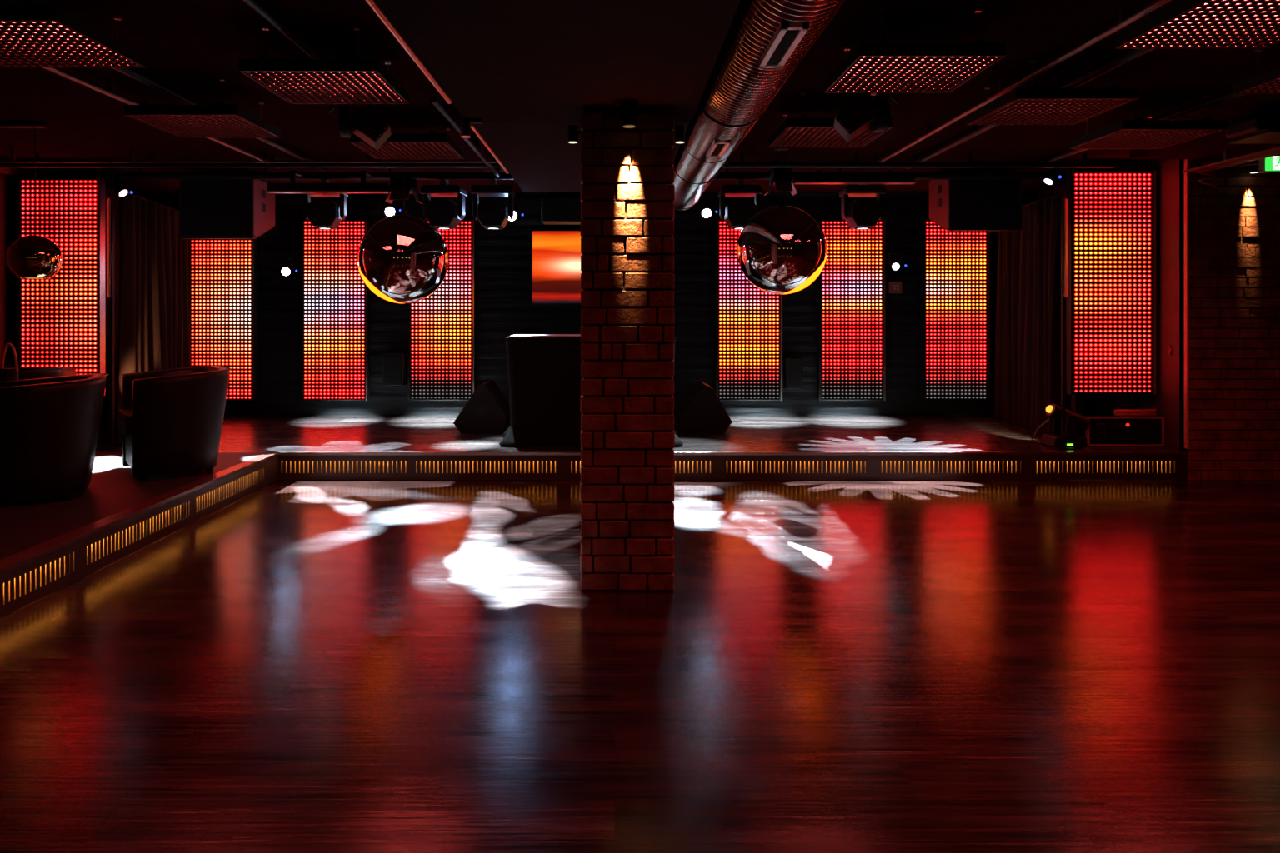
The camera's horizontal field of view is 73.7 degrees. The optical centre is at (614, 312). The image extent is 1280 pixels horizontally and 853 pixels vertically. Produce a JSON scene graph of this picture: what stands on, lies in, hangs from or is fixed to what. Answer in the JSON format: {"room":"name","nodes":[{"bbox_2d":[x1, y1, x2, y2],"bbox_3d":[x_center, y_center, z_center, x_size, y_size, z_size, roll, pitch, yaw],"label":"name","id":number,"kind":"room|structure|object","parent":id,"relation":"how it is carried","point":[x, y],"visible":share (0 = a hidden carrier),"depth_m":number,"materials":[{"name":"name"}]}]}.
{"room":"entertainment venue","nodes":[
{"label":"entertainment venue","id":0,"kind":"room"},
{"bbox_2d":[0,157,144,424],"bbox_3d":[-5.000,0.075,2.900,0.100,2.650,12.200,0,0,0],"label":"wall","id":1,"kind":"structure","parent":0,"point":[7,183],"depth_m":7.03,"materials":[{"name":"paint"}]},
{"bbox_2d":[0,168,143,199],"bbox_3d":[-4.925,-1.160,5.450,0.050,0.080,6.900,0,0,0],"label":"trim","id":2,"kind":"structure","parent":1,"relation":"attached to","point":[18,172],"depth_m":7.09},
{"bbox_2d":[143,193,1037,415],"bbox_3d":[-0.235,0.075,9.021,9.630,2.650,0.158,0,0,0],"label":"wall","id":3,"kind":"structure","parent":0,"point":[504,308],"depth_m":8.96,"materials":[{"name":"paint"}]},
{"bbox_2d":[188,238,256,400],"bbox_3d":[-4.088,-0.024,8.905,0.688,1.880,0.130,0,0,0],"label":"wall panel","id":4,"kind":"object","parent":3,"relation":"attached to","point":[222,272],"visible":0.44,"depth_m":8.86,"materials":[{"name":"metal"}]},
{"bbox_2d":[280,257,297,276],"bbox_3d":[-3.388,-0.468,8.825,0.162,0.198,0.241,0,0,-31],"label":"lamp","id":5,"kind":"object","parent":3,"relation":"attached to","point":[285,271],"visible":1,"depth_m":8.73,"materials":[{"name":"black metal"}]},
{"bbox_2d":[300,219,369,400],"bbox_3d":[-2.914,-0.024,8.905,0.692,1.880,0.130,0,0,0],"label":"wall panel","id":6,"kind":"object","parent":3,"relation":"attached to","point":[335,295],"visible":0.84,"depth_m":8.86,"materials":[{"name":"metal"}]},
{"bbox_2d":[382,352,407,385],"bbox_3d":[-2.290,0.589,8.880,0.215,0.335,0.180,0,0,0],"label":"speaker box","id":7,"kind":"object","parent":3,"relation":"attached to","point":[394,364],"visible":1,"depth_m":8.79,"materials":[{"name":"black paint"}]},
{"bbox_2d":[384,355,401,383],"bbox_3d":[-2.290,0.589,8.796,0.175,0.275,0.012,0,0,0],"label":"grille","id":8,"kind":"object","parent":7,"relation":"attached to","point":[392,364],"depth_m":8.79,"materials":[{"name":"grey fabric"}]},
{"bbox_2d":[407,219,474,400],"bbox_3d":[-1.804,-0.024,8.905,0.688,1.880,0.130,0,0,0],"label":"wall panel","id":9,"kind":"object","parent":3,"relation":"attached to","point":[441,326],"visible":0.77,"depth_m":8.86,"materials":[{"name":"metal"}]},
{"bbox_2d":[531,230,583,304],"bbox_3d":[-0.197,-0.465,8.877,1.327,0.766,0.186,0,0,0],"label":"television","id":10,"kind":"object","parent":3,"relation":"attached to","point":[556,254],"visible":0.44,"depth_m":8.78,"materials":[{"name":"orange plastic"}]},
{"bbox_2d":[715,219,782,400],"bbox_3d":[1.393,-0.024,8.905,0.688,1.880,0.130,0,0,0],"label":"wall panel","id":11,"kind":"object","parent":3,"relation":"attached to","point":[748,318],"visible":0.71,"depth_m":8.86,"materials":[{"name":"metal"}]},
{"bbox_2d":[783,357,801,389],"bbox_3d":[1.848,0.632,8.880,0.155,0.318,0.180,0,0,0],"label":"speaker box","id":12,"kind":"object","parent":3,"relation":"attached to","point":[792,366],"visible":1,"depth_m":8.79,"materials":[{"name":"black paint"}]},
{"bbox_2d":[788,360,799,386],"bbox_3d":[1.848,0.632,8.796,0.115,0.258,0.012,0,0,0],"label":"grille","id":13,"kind":"object","parent":12,"relation":"attached to","point":[793,366],"depth_m":8.79,"materials":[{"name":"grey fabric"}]},
{"bbox_2d":[817,219,885,400],"bbox_3d":[2.462,-0.024,8.905,0.688,1.880,0.130,0,0,0],"label":"wall panel","id":14,"kind":"object","parent":3,"relation":"attached to","point":[852,280],"visible":0.88,"depth_m":8.86,"materials":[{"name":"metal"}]},
{"bbox_2d":[887,281,901,293],"bbox_3d":[2.925,-0.260,8.922,0.121,0.121,0.096,0,0,0],"label":"wall socket","id":15,"kind":"object","parent":3,"relation":"attached to","point":[892,287],"visible":1,"depth_m":8.88,"materials":[{"name":"plastic"}]},
{"bbox_2d":[889,252,906,270],"bbox_3d":[2.905,-0.522,8.833,0.157,0.194,0.254,0,0,0],"label":"lamp","id":16,"kind":"object","parent":3,"relation":"attached to","point":[895,266],"visible":1,"depth_m":8.73,"materials":[{"name":"black metal"}]},
{"bbox_2d":[920,219,989,400],"bbox_3d":[3.541,-0.024,8.905,0.692,1.880,0.130,0,0,0],"label":"wall panel","id":17,"kind":"object","parent":3,"relation":"attached to","point":[955,265],"visible":0.91,"depth_m":8.86,"materials":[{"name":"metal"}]},
{"bbox_2d":[0,480,1279,852],"bbox_3d":[0.675,1.350,1.760,11.450,0.100,9.920,0,0,0],"label":"floor","id":18,"kind":"structure","parent":0,"point":[296,666],"depth_m":3.06,"materials":[{"name":"brown wood"}]},
{"bbox_2d":[0,452,279,619],"bbox_3d":[-3.771,1.191,2.546,2.354,0.218,8.092,0,0,0],"label":"raised platform","id":19,"kind":"object","parent":18,"relation":"on","point":[47,545],"visible":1,"depth_m":4.67,"materials":[{"name":"wood"}]},
{"bbox_2d":[0,342,18,381],"bbox_3d":[-3.976,0.640,5.600,0.170,0.883,0.170,0,0,0],"label":"lantern","id":20,"kind":"object","parent":19,"relation":"on","point":[6,374],"visible":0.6,"depth_m":5.59,"materials":[{"name":"red paint"}]},
{"bbox_2d":[18,367,76,379],"bbox_3d":[-4.323,0.732,6.131,0.672,0.700,0.641,0,0,-20],"label":"armchair","id":21,"kind":"object","parent":19,"relation":"on","point":[24,373],"visible":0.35,"depth_m":5.96,"materials":[{"name":"leather"}]},
{"bbox_2d":[0,373,108,502],"bbox_3d":[-3.387,0.732,5.056,0.641,0.700,0.672,0,0,-26],"label":"armchair","id":22,"kind":"object","parent":19,"relation":"on","point":[49,427],"visible":1,"depth_m":4.81,"materials":[{"name":"black leather"}]},
{"bbox_2d":[118,365,231,480],"bbox_3d":[-2.988,0.732,5.813,0.641,0.700,0.672,0,0,-36],"label":"armchair","id":23,"kind":"object","parent":19,"relation":"on","point":[171,421],"visible":1,"depth_m":5.55,"materials":[{"name":"black leather"}]},
{"bbox_2d":[118,409,131,436],"bbox_3d":[-3.046,0.727,5.772,0.500,0.130,0.470,0,0,-36],"label":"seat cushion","id":24,"kind":"object","parent":23,"relation":"on","point":[125,415],"depth_m":5.52,"materials":[{"name":"black leather"}]},
{"bbox_2d":[580,107,674,590],"bbox_3d":[0.059,0.172,4.187,0.444,2.257,0.444,0,0,0],"label":"brick column","id":25,"kind":"structure","parent":18,"relation":"on","point":[627,189],"depth_m":3.97,"materials":[{"name":"brick"}]},
{"bbox_2d":[567,125,580,143],"bbox_3d":[-0.190,-0.875,4.190,0.082,0.082,0.049,0,0,0],"label":"light","id":26,"kind":"object","parent":25,"relation":"attached to","point":[573,132],"visible":0.91,"depth_m":4.17,"materials":[{"name":"metal"}]},
{"bbox_2d":[621,101,636,128],"bbox_3d":[0.065,-0.902,3.925,0.071,0.107,0.121,0,0,0],"label":"light","id":27,"kind":"object","parent":25,"relation":"attached to","point":[628,109],"visible":1,"depth_m":3.87,"materials":[{"name":"metal"}]},
{"bbox_2d":[674,125,684,143],"bbox_3d":[0.305,-0.875,4.190,0.078,0.082,0.049,0,0,0],"label":"light","id":28,"kind":"object","parent":25,"relation":"attached to","point":[679,132],"visible":0.91,"depth_m":4.17,"materials":[{"name":"metal"}]},
{"bbox_2d":[95,415,1188,479],"bbox_3d":[-0.260,1.191,7.762,9.376,0.218,2.336,0,0,0],"label":"stage","id":29,"kind":"object","parent":18,"relation":"on","point":[309,447],"visible":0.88,"depth_m":6.66,"materials":[{"name":"laminate"}]},
{"bbox_2d":[15,168,104,444],"bbox_3d":[-4.527,-0.084,7.005,0.680,2.332,0.150,0,0,0],"label":"wall panel","id":30,"kind":"object","parent":29,"relation":"on","point":[61,317],"visible":0.77,"depth_m":6.95,"materials":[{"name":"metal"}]},
{"bbox_2d":[98,198,122,449],"bbox_3d":[-4.009,0.091,6.786,0.120,1.982,0.148,0,0,0],"label":"post","id":31,"kind":"object","parent":29,"relation":"on","point":[110,202],"visible":0.95,"depth_m":6.79,"materials":[{"name":"metal"}]},
{"bbox_2d":[453,380,510,433],"bbox_3d":[-1.206,0.858,7.833,0.478,0.448,0.434,0,0,0],"label":"wedge monitor","id":32,"kind":"object","parent":29,"relation":"on","point":[487,411],"visible":0.88,"depth_m":7.62,"materials":[{"name":"black plastic"}]},
{"bbox_2d":[486,380,509,414],"bbox_3d":[-1.058,0.776,7.835,0.183,0.272,0.390,0,0,0],"label":"grille","id":33,"kind":"object","parent":32,"relation":"attached to","point":[497,403],"depth_m":7.64,"materials":[{"name":"grey fabric"}]},
{"bbox_2d":[499,334,683,447],"bbox_3d":[-0.210,0.634,7.140,1.530,0.889,0.660,0,0,0],"label":"booth","id":34,"kind":"object","parent":29,"relation":"on","point":[544,370],"visible":0.56,"depth_m":6.87,"materials":[{"name":"black wood"}]},
{"bbox_2d":[675,381,732,432],"bbox_3d":[0.814,0.867,7.868,0.476,0.431,0.424,0,0,0],"label":"wedge monitor","id":35,"kind":"object","parent":29,"relation":"on","point":[702,410],"visible":1,"depth_m":7.66,"materials":[{"name":"black plastic"}]},
{"bbox_2d":[675,381,703,414],"bbox_3d":[0.686,0.786,7.870,0.218,0.262,0.380,0,0,0],"label":"grille","id":36,"kind":"object","parent":35,"relation":"attached to","point":[692,403],"depth_m":7.66,"materials":[{"name":"grey fabric"}]},
{"bbox_2d":[1051,198,1075,449],"bbox_3d":[3.572,0.091,6.786,0.120,1.982,0.148,0,0,0],"label":"post","id":37,"kind":"object","parent":29,"relation":"on","point":[1064,202],"visible":0.9,"depth_m":6.79,"materials":[{"name":"metal"}]},
{"bbox_2d":[1040,403,1089,449],"bbox_3d":[3.637,0.908,6.866,0.331,0.348,0.228,0,0,0],"label":"stage light","id":38,"kind":"object","parent":29,"relation":"on","point":[1075,423],"visible":0.93,"depth_m":6.80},
{"bbox_2d":[1066,160,1156,436],"bbox_3d":[4.054,-0.084,7.005,0.691,2.332,0.150,0,0,0],"label":"wall panel","id":39,"kind":"object","parent":29,"relation":"on","point":[1111,301],"visible":0.99,"depth_m":6.95,"materials":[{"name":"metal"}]},
{"bbox_2d":[1084,416,1164,446],"bbox_3d":[4.114,0.961,6.889,0.622,0.241,0.093,0,0,0],"label":"flight case","id":40,"kind":"object","parent":29,"relation":"on","point":[1101,431],"visible":0.94,"depth_m":6.87,"materials":[{"name":"black paint"}]},
{"bbox_2d":[1113,409,1156,416],"bbox_3d":[4.198,0.810,6.893,0.351,0.065,0.090,0,0,0],"label":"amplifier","id":41,"kind":"object","parent":40,"relation":"on","point":[1147,412],"visible":1,"depth_m":6.86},
{"bbox_2d":[0,0,1279,193],"bbox_3d":[0.675,-1.300,2.950,11.450,0.100,12.300,0,0,0],"label":"ceiling","id":42,"kind":"structure","parent":0,"point":[187,45],"depth_m":4.80,"materials":[{"name":"paint"}]},
{"bbox_2d":[0,120,62,279],"bbox_3d":[-3.870,-0.736,5.600,0.432,1.027,0.304,0,0,0],"label":"globe pendant","id":43,"kind":"object","parent":42,"relation":"hanging from","point":[31,257],"visible":1,"depth_m":5.52,"materials":[{"name":"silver metal"}]},
{"bbox_2d":[0,0,145,67],"bbox_3d":[-2.300,-1.148,3.350,0.596,0.204,0.590,0,0,0],"label":"led panel","id":44,"kind":"object","parent":42,"relation":"hanging from","point":[32,34],"visible":1,"depth_m":3.34,"materials":[{"name":"metal"}]},
{"bbox_2d":[108,160,132,197],"bbox_3d":[-4.086,-1.098,7.035,0.165,0.305,0.153,0,0,0],"label":"lamp","id":45,"kind":"object","parent":42,"relation":"hanging from","point":[120,190],"visible":0.98,"depth_m":6.99,"materials":[{"name":"black metal"}]},
{"bbox_2d":[115,168,190,440],"bbox_3d":[-4.269,-0.089,7.964,0.222,2.322,1.656,0,0,-10],"label":"stage curtain","id":46,"kind":"object","parent":42,"relation":"hanging from","point":[154,317],"visible":0.68,"depth_m":7.71,"materials":[{"name":"fabric"}]},
{"bbox_2d":[42,67,276,164],"bbox_3d":[-2.720,-1.207,3.950,0.036,0.085,5.900,0,0,0],"label":"conduit","id":47,"kind":"object","parent":42,"relation":"attached to","point":[109,90],"visible":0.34,"depth_m":4.59,"materials":[{"name":"metal"}]},
{"bbox_2d":[124,77,279,137],"bbox_3d":[-2.300,-1.148,4.810,0.596,0.204,0.590,0,0,0],"label":"led panel","id":48,"kind":"object","parent":42,"relation":"hanging from","point":[219,120],"visible":1,"depth_m":4.67,"materials":[{"name":"metal"}]},
{"bbox_2d":[111,67,326,170],"bbox_3d":[-2.420,-1.214,5.550,0.042,0.071,3.100,0,0,0],"label":"conduit","id":49,"kind":"object","parent":42,"relation":"attached to","point":[134,72],"visible":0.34,"depth_m":4.67,"materials":[{"name":"metal"}]},
{"bbox_2d":[180,170,274,239],"bbox_3d":[-3.393,-0.939,7.504,0.633,0.619,0.492,0,0,0],"label":"speaker","id":50,"kind":"object","parent":42,"relation":"hanging from","point":[210,209],"visible":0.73,"depth_m":7.26},
{"bbox_2d":[182,180,249,234],"bbox_3d":[-3.397,-0.895,7.265,0.565,0.470,0.014,0,0,0],"label":"grille","id":51,"kind":"object","parent":50,"relation":"attached to","point":[209,207],"depth_m":7.26,"materials":[{"name":"grey fabric"}]},
{"bbox_2d":[0,146,498,163],"bbox_3d":[-2.850,-1.190,6.450,4.200,0.120,0.016,0,0,0],"label":"conduit","id":52,"kind":"object","parent":42,"relation":"attached to","point":[12,148],"visible":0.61,"depth_m":6.45,"materials":[{"name":"metal"}]},
{"bbox_2d":[31,168,514,179],"bbox_3d":[-2.294,-1.185,7.200,5.308,0.128,0.080,0,0,0],"label":"pipe","id":53,"kind":"object","parent":42,"relation":"hanging from","point":[140,175],"visible":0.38,"depth_m":7.17,"materials":[{"name":"metal"}]},
{"bbox_2d":[302,179,348,229],"bbox_3d":[-2.447,-0.912,7.199,0.340,0.416,0.241,0,0,-6],"label":"light","id":54,"kind":"object","parent":53,"relation":"hanging from","point":[322,213],"visible":0.87,"depth_m":7.09,"materials":[{"name":"metal"}]},
{"bbox_2d":[266,170,389,193],"bbox_3d":[-2.348,-1.071,7.056,0.978,0.183,0.221,0,0,0],"label":"track","id":55,"kind":"object","parent":53,"relation":"attached to","point":[292,187],"visible":1,"depth_m":6.96,"materials":[{"name":"black metal"}]},
{"bbox_2d":[385,172,422,204],"bbox_3d":[-1.739,-1.039,7.013,0.265,0.267,0.307,0,0,0],"label":"light","id":56,"kind":"object","parent":53,"relation":"attached to","point":[396,192],"visible":0.98,"depth_m":6.92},
{"bbox_2d":[420,179,467,229],"bbox_3d":[-1.442,-0.912,7.199,0.340,0.416,0.241,0,0,6],"label":"light","id":57,"kind":"object","parent":53,"relation":"hanging from","point":[442,213],"visible":0.98,"depth_m":7.09,"materials":[{"name":"black plastic"}]},
{"bbox_2d":[470,179,514,229],"bbox_3d":[-1.027,-0.912,7.199,0.340,0.416,0.241,0,0,0],"label":"light","id":58,"kind":"object","parent":53,"relation":"hanging from","point":[492,213],"visible":1,"depth_m":7.08,"materials":[{"name":"black plastic"}]},
{"bbox_2d":[242,0,324,59],"bbox_3d":[-1.400,-1.215,2.800,0.039,0.069,3.600,0,0,0],"label":"conduit","id":59,"kind":"object","parent":42,"relation":"attached to","point":[271,14],"visible":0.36,"depth_m":3.54,"materials":[{"name":"metal"}]},
{"bbox_2d":[239,25,409,104],"bbox_3d":[-1.330,-1.148,3.990,0.596,0.204,0.590,0,0,0],"label":"led panel","id":60,"kind":"object","parent":42,"relation":"hanging from","point":[356,80],"visible":1,"depth_m":3.86,"materials":[{"name":"metal"}]},
{"bbox_2d":[329,104,391,149],"bbox_3d":[-1.423,-1.081,4.734,0.360,0.340,0.201,0,0,0],"label":"light","id":61,"kind":"object","parent":42,"relation":"hanging from","point":[363,123],"visible":0.93,"depth_m":4.69,"materials":[{"name":"black plastic"}]},
{"bbox_2d":[381,185,400,216],"bbox_3d":[-2.209,-1.091,8.353,0.190,0.319,0.158,0,0,38],"label":"lamp","id":62,"kind":"object","parent":42,"relation":"hanging from","point":[389,210],"visible":0.7,"depth_m":8.31,"materials":[{"name":"black plastic"}]},
{"bbox_2d":[357,159,448,303],"bbox_3d":[-1.585,-0.659,6.400,0.663,1.182,0.661,0,0,0],"label":"pendant","id":63,"kind":"object","parent":42,"relation":"hanging from","point":[402,258],"visible":0.99,"depth_m":6.16,"materials":[{"name":"silver metal"}]},
{"bbox_2d":[350,110,464,159],"bbox_3d":[-1.330,-1.148,5.530,0.596,0.204,0.590,0,0,0],"label":"led panel","id":64,"kind":"object","parent":42,"relation":"hanging from","point":[432,145],"visible":0.91,"depth_m":5.42,"materials":[{"name":"metal"}]},
{"bbox_2d":[430,95,499,177],"bbox_3d":[-0.980,-1.191,5.900,0.036,0.117,2.600,0,0,0],"label":"conduit","id":65,"kind":"object","parent":42,"relation":"attached to","point":[442,107],"visible":0.86,"depth_m":5.31,"materials":[{"name":"metal"}]},
{"bbox_2d":[504,180,523,221],"bbox_3d":[-0.959,-1.045,7.973,0.165,0.409,0.186,0,0,-26],"label":"lamp","id":66,"kind":"object","parent":42,"relation":"hanging from","point":[515,217],"visible":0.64,"depth_m":7.97,"materials":[{"name":"black plastic"}]},
{"bbox_2d":[374,0,740,191],"bbox_3d":[-0.178,-1.103,1.825,1.127,0.293,10.050,0,0,0],"label":"ceiling beam","id":67,"kind":"structure","parent":42,"relation":"attached to","point":[529,69],"depth_m":3.24,"materials":[{"name":"paint"}]},
{"bbox_2d":[365,0,509,174],"bbox_3d":[-0.747,-0.958,3.550,0.025,0.031,4.700,0,0,0],"label":"trim","id":68,"kind":"structure","parent":67,"relation":"attached to","point":[372,4],"depth_m":3.17,"materials":[{"name":"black metal"}]},
{"bbox_2d":[460,114,481,138],"bbox_3d":[-0.711,-0.927,4.220,0.104,0.118,0.048,0,0,0],"label":"light","id":69,"kind":"object","parent":67,"relation":"attached to","point":[465,122],"visible":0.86,"depth_m":4.20,"materials":[{"name":"metal"}]},
{"bbox_2d":[0,153,1115,168],"bbox_3d":[-0.510,-1.194,6.720,8.880,0.111,0.042,0,0,0],"label":"lighting truss","id":70,"kind":"object","parent":42,"relation":"attached to","point":[856,164],"visible":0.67,"depth_m":6.70,"materials":[{"name":"metal"}]},
{"bbox_2d":[541,191,581,224],"bbox_3d":[-0.434,-1.019,7.525,0.405,0.462,0.250,0,0,0],"label":"box","id":71,"kind":"object","parent":42,"relation":"hanging from","point":[561,207],"visible":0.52,"depth_m":7.40,"materials":[{"name":"paint"}]},
{"bbox_2d":[698,189,717,218],"bbox_3d":[0.888,-1.083,8.355,0.158,0.334,0.189,0,0,-34],"label":"lamp","id":72,"kind":"object","parent":42,"relation":"hanging from","point":[706,212],"visible":0.85,"depth_m":8.32,"materials":[{"name":"black plastic"}]},
{"bbox_2d":[672,0,846,210],"bbox_3d":[0.575,-1.074,4.424,0.368,0.372,6.248,0,0,0],"label":"ventilation duct","id":73,"kind":"object","parent":42,"relation":"hanging from","point":[766,41],"visible":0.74,"depth_m":3.37,"materials":[{"name":"metal"}]},
{"bbox_2d":[710,144,724,155],"bbox_3d":[0.564,-0.904,4.685,0.054,0.020,0.390,0,0,0],"label":"grille","id":74,"kind":"object","parent":73,"relation":"attached to","point":[716,149],"depth_m":4.67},
{"bbox_2d":[766,30,799,64],"bbox_3d":[0.564,-0.904,2.880,0.054,0.020,0.400,0,0,0],"label":"grille","id":75,"kind":"object","parent":73,"relation":"attached to","point":[782,43],"depth_m":2.86,"materials":[{"name":"metal"}]},
{"bbox_2d":[737,147,827,294],"bbox_3d":[1.250,-0.693,6.400,0.663,1.113,0.662,0,0,0],"label":"pendant","id":76,"kind":"object","parent":42,"relation":"hanging from","point":[782,249],"visible":0.99,"depth_m":6.16,"materials":[{"name":"silver metal"}]},
{"bbox_2d":[768,92,892,147],"bbox_3d":[1.270,-1.148,5.110,0.596,0.204,0.590,0,0,0],"label":"led panel","id":77,"kind":"object","parent":42,"relation":"hanging from","point":[802,132],"visible":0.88,"depth_m":5.07,"materials":[{"name":"metal"}]},
{"bbox_2d":[833,92,898,142],"bbox_3d":[1.344,-1.082,4.565,0.360,0.339,0.203,0,0,0],"label":"light","id":78,"kind":"object","parent":42,"relation":"hanging from","point":[862,115],"visible":0.92,"depth_m":4.50,"materials":[{"name":"black plastic"}]},
{"bbox_2d":[713,168,1066,179],"bbox_3d":[2.614,-1.185,7.200,3.628,0.128,0.080,0,0,0],"label":"pipe","id":79,"kind":"object","parent":42,"relation":"hanging from","point":[727,175],"visible":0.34,"depth_m":7.17,"materials":[{"name":"metal"}]},
{"bbox_2d":[718,179,762,229],"bbox_3d":[1.055,-0.912,7.199,0.340,0.416,0.241,0,0,0],"label":"light","id":80,"kind":"object","parent":79,"relation":"hanging from","point":[738,212],"visible":0.83,"depth_m":7.08,"materials":[{"name":"black plastic"}]},
{"bbox_2d":[764,168,797,195],"bbox_3d":[1.365,-1.077,7.013,0.244,0.206,0.307,0,0,0],"label":"light","id":81,"kind":"object","parent":79,"relation":"attached to","point":[775,173],"visible":0.87,"depth_m":6.92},
{"bbox_2d":[793,170,915,184],"bbox_3d":[1.958,-1.109,7.056,0.978,0.108,0.221,0,0,0],"label":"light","id":82,"kind":"object","parent":79,"relation":"attached to","point":[817,177],"visible":1,"depth_m":6.96,"materials":[{"name":"metal"}]},
{"bbox_2d":[839,184,886,229],"bbox_3d":[2.088,-0.912,7.199,0.340,0.416,0.241,0,0,0],"label":"light","id":83,"kind":"object","parent":79,"relation":"hanging from","point":[861,213],"visible":0.99,"depth_m":7.08,"materials":[{"name":"black plastic"}]},
{"bbox_2d":[824,8,1005,92],"bbox_3d":[1.295,-1.148,3.770,0.596,0.204,0.590,0,0,0],"label":"led panel","id":84,"kind":"object","parent":42,"relation":"hanging from","point":[880,67],"visible":1,"depth_m":3.64,"materials":[{"name":"metal"}]},
{"bbox_2d":[929,170,1021,230],"bbox_3d":[3.156,-0.974,7.504,0.628,0.549,0.492,0,0,0],"label":"speaker","id":85,"kind":"object","parent":42,"relation":"hanging from","point":[954,205],"visible":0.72,"depth_m":7.26},
{"bbox_2d":[953,180,1019,226],"bbox_3d":[3.160,-0.950,7.265,0.560,0.440,0.014,0,0,0],"label":"grille","id":86,"kind":"object","parent":85,"relation":"attached to","point":[976,202],"depth_m":7.26,"materials":[{"name":"grey fabric"}]},
{"bbox_2d":[875,0,1171,163],"bbox_3d":[2.090,-1.212,3.950,0.036,0.076,5.900,0,0,0],"label":"conduit","id":87,"kind":"object","parent":42,"relation":"attached to","point":[1125,17],"visible":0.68,"depth_m":4.12,"materials":[{"name":"metal"}]},
{"bbox_2d":[994,184,1060,434],"bbox_3d":[3.877,-0.089,8.040,0.200,2.322,1.488,0,0,6],"label":"stage curtain","id":88,"kind":"object","parent":42,"relation":"hanging from","point":[1027,370],"visible":0.86,"depth_m":7.89,"materials":[{"name":"fabric"}]},
{"bbox_2d":[905,48,1154,169],"bbox_3d":[2.400,-1.212,4.000,0.050,0.075,6.000,0,0,0],"label":"conduit","id":89,"kind":"object","parent":42,"relation":"attached to","point":[1130,54],"visible":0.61,"depth_m":4.42,"materials":[{"name":"metal"}]},
{"bbox_2d":[966,58,1137,124],"bbox_3d":[2.260,-1.148,4.470,0.596,0.204,0.590,0,0,0],"label":"led panel","id":90,"kind":"object","parent":42,"relation":"hanging from","point":[1032,105],"visible":1,"depth_m":4.35,"materials":[{"name":"metal"}]},
{"bbox_2d":[1043,159,1061,184],"bbox_3d":[3.587,-1.155,7.001,0.133,0.218,0.168,0,0,27],"label":"lamp","id":91,"kind":"object","parent":42,"relation":"hanging from","point":[1050,178],"visible":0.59,"depth_m":6.98,"materials":[{"name":"black plastic"}]},
{"bbox_2d":[1033,90,1246,163],"bbox_3d":[3.400,-1.212,3.950,0.050,0.075,5.900,0,0,0],"label":"conduit","id":92,"kind":"object","parent":42,"relation":"attached to","point":[1227,96],"visible":0.33,"depth_m":5.07,"materials":[{"name":"metal"}]},
{"bbox_2d":[1068,95,1226,149],"bbox_3d":[3.200,-1.148,5.170,0.596,0.204,0.590,0,0,0],"label":"led panel","id":93,"kind":"object","parent":42,"relation":"hanging from","point":[1136,133],"visible":1,"depth_m":5.04,"materials":[{"name":"metal"}]},
{"bbox_2d":[1115,0,1279,48],"bbox_3d":[2.280,-1.148,3.090,0.596,0.204,0.590,0,0,0],"label":"led panel","id":94,"kind":"object","parent":42,"relation":"hanging from","point":[1182,23],"visible":1,"depth_m":3.15,"materials":[{"name":"metal"}]},
{"bbox_2d":[1130,102,1279,159],"bbox_3d":[5.125,-1.212,1.775,2.350,0.075,9.550,0,0,0],"label":"trim","id":95,"kind":"structure","parent":42,"relation":"hanging from","point":[1212,146],"depth_m":6.15,"materials":[{"name":"paint"}]},
{"bbox_2d":[1225,108,1279,144],"bbox_3d":[4.045,-1.145,5.225,0.407,0.155,0.350,0,0,0],"label":"ceiling projector","id":96,"kind":"object","parent":42,"relation":"hanging from","point":[1262,127],"visible":0.98,"depth_m":5.19,"materials":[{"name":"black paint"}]},
{"bbox_2d":[1231,48,1279,94],"bbox_3d":[3.250,-1.148,3.790,0.596,0.204,0.590,0,0,0],"label":"led panel","id":97,"kind":"object","parent":42,"relation":"hanging from","point":[1267,82],"visible":1,"depth_m":3.97,"materials":[{"name":"metal"}]},
{"bbox_2d":[1036,159,1185,451],"bbox_3d":[4.490,0.025,7.810,0.120,2.550,2.380,0,0,0],"label":"wall","id":98,"kind":"structure","parent":0,"point":[1166,401],"depth_m":6.85,"materials":[{"name":"paint"}]},
{"bbox_2d":[1184,159,1189,449],"bbox_3d":[4.421,-0.074,6.603,0.015,2.252,0.034,0,0,0],"label":"trim","id":99,"kind":"structure","parent":98,"relation":"attached to","point":[1186,161],"depth_m":6.59,"materials":[{"name":"metal"}]},
{"bbox_2d":[1179,159,1279,480],"bbox_3d":[5.365,0.025,6.642,1.870,2.550,0.116,0,0,0],"label":"wall","id":100,"kind":"structure","parent":0,"point":[1234,225],"depth_m":6.59,"materials":[{"name":"brick"}]},
{"bbox_2d":[1181,146,1279,173],"bbox_3d":[4.430,-1.123,5.380,0.148,0.105,2.360,0,0,0],"label":"cable tray","id":101,"kind":"object","parent":100,"relation":"hanging from","point":[1276,151],"visible":0.98,"depth_m":6.07,"materials":[{"name":"metal"}]},
{"bbox_2d":[1199,162,1216,187],"bbox_3d":[4.510,-1.047,6.500,0.144,0.191,0.020,0,0,0],"label":"wire","id":102,"kind":"object","parent":101,"relation":"hanging from","point":[1212,175],"visible":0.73,"depth_m":6.49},
{"bbox_2d":[1245,160,1258,173],"bbox_3d":[4.891,-1.112,6.548,0.060,0.086,0.096,0,0,0],"label":"light","id":103,"kind":"object","parent":100,"relation":"attached to","point":[1252,168],"visible":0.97,"depth_m":6.51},
{"bbox_2d":[1258,156,1279,173],"bbox_3d":[5.049,-1.139,6.506,0.328,0.163,0.177,0,0,0],"label":"exit sign","id":104,"kind":"object","parent":100,"relation":"attached to","point":[1271,164],"visible":0.8,"depth_m":6.42,"materials":[{"name":"green plastic"}]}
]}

